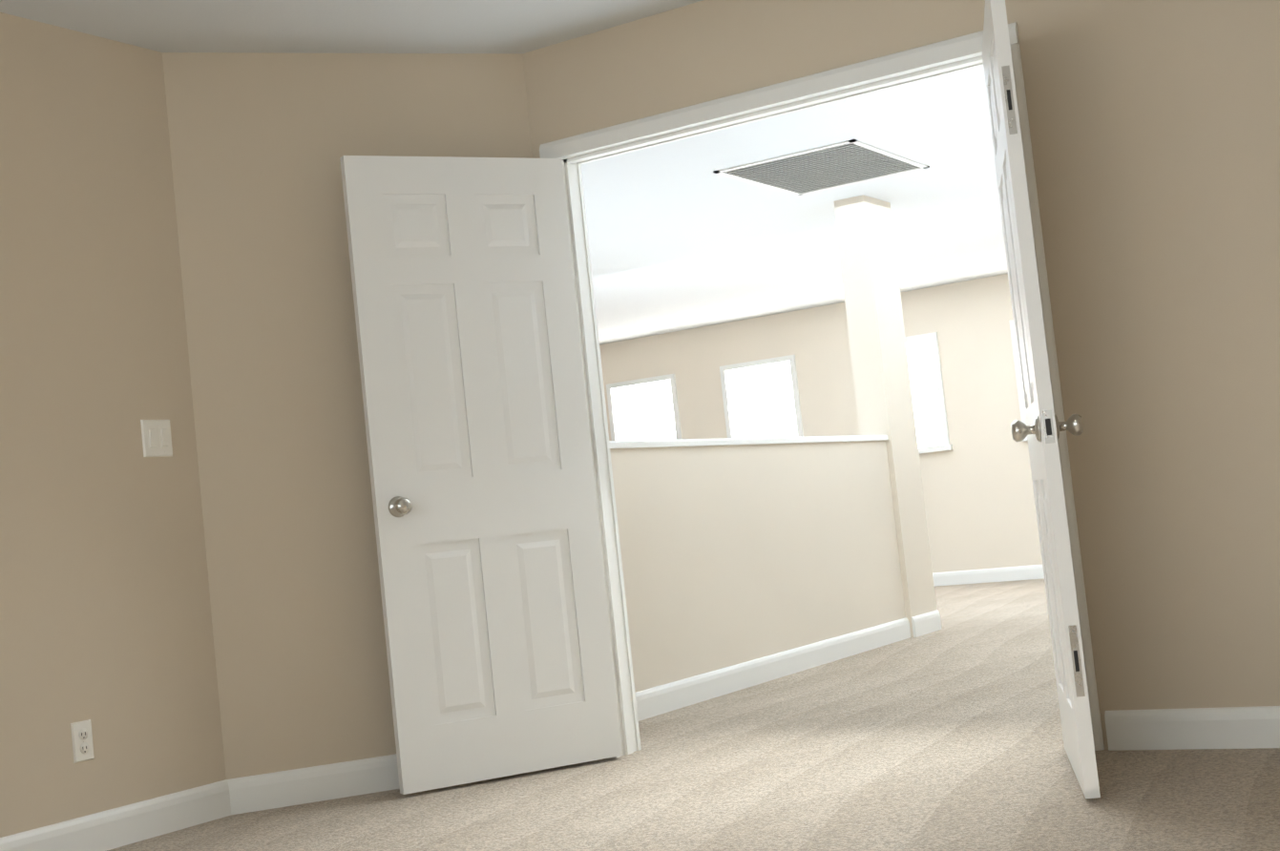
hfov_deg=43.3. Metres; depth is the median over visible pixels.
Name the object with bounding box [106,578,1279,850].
floor
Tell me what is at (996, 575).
baseboard
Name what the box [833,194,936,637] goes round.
wall column
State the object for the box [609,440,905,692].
wall
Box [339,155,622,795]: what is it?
door leaf
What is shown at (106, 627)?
wall
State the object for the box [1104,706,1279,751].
baseboard
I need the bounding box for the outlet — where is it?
[70,719,94,763]
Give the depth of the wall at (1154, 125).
4.51 m
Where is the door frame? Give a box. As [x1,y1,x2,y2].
[539,21,1104,758]
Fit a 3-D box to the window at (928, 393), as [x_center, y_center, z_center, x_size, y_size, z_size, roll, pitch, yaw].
[2.162,-0.239,13.335,0.770,0.970,0.050,-8,-4,31]
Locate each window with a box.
[606,374,682,440]
[719,355,803,438]
[905,332,952,453]
[1008,319,1028,441]
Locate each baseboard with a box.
[0,779,230,850]
[226,754,399,815]
[635,609,941,721]
[932,565,1044,587]
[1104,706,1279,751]
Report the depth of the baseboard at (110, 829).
4.71 m
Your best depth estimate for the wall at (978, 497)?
13.17 m
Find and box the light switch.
[140,419,172,457]
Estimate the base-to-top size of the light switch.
0.116 m
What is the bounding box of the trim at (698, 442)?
[608,435,888,448]
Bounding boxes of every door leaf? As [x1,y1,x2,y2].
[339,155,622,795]
[982,0,1100,798]
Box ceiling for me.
[0,0,1007,344]
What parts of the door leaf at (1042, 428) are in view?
knob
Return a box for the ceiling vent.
[713,139,929,195]
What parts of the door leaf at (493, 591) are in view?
knob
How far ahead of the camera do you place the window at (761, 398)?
14.02 m
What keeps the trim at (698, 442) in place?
on the wall at (733, 555)
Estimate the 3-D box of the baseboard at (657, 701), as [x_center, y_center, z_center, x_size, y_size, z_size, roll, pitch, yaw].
[0.651,1.103,7.408,0.045,0.110,3.910,-8,-4,31]
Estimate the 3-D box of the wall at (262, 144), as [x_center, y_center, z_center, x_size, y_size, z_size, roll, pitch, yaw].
[-0.874,-0.032,5.385,1.400,2.440,0.120,-5,-4,-20]
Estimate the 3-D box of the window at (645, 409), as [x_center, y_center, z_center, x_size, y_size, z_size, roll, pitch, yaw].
[0.045,0.059,14.630,0.770,0.970,0.050,-8,-4,31]
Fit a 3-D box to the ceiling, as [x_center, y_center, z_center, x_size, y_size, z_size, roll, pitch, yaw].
[-0.764,-1.197,7.501,11.420,0.100,13.290,-8,-4,31]
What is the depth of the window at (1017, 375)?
12.82 m
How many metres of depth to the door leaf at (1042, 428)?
3.94 m
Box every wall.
[0,12,226,838]
[162,52,532,779]
[522,0,1279,750]
[599,273,1042,572]
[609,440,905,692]
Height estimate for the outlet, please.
0.114 m
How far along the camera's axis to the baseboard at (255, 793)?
5.13 m
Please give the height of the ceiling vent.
0.009 m
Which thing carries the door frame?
attached to the wall at (1154, 125)

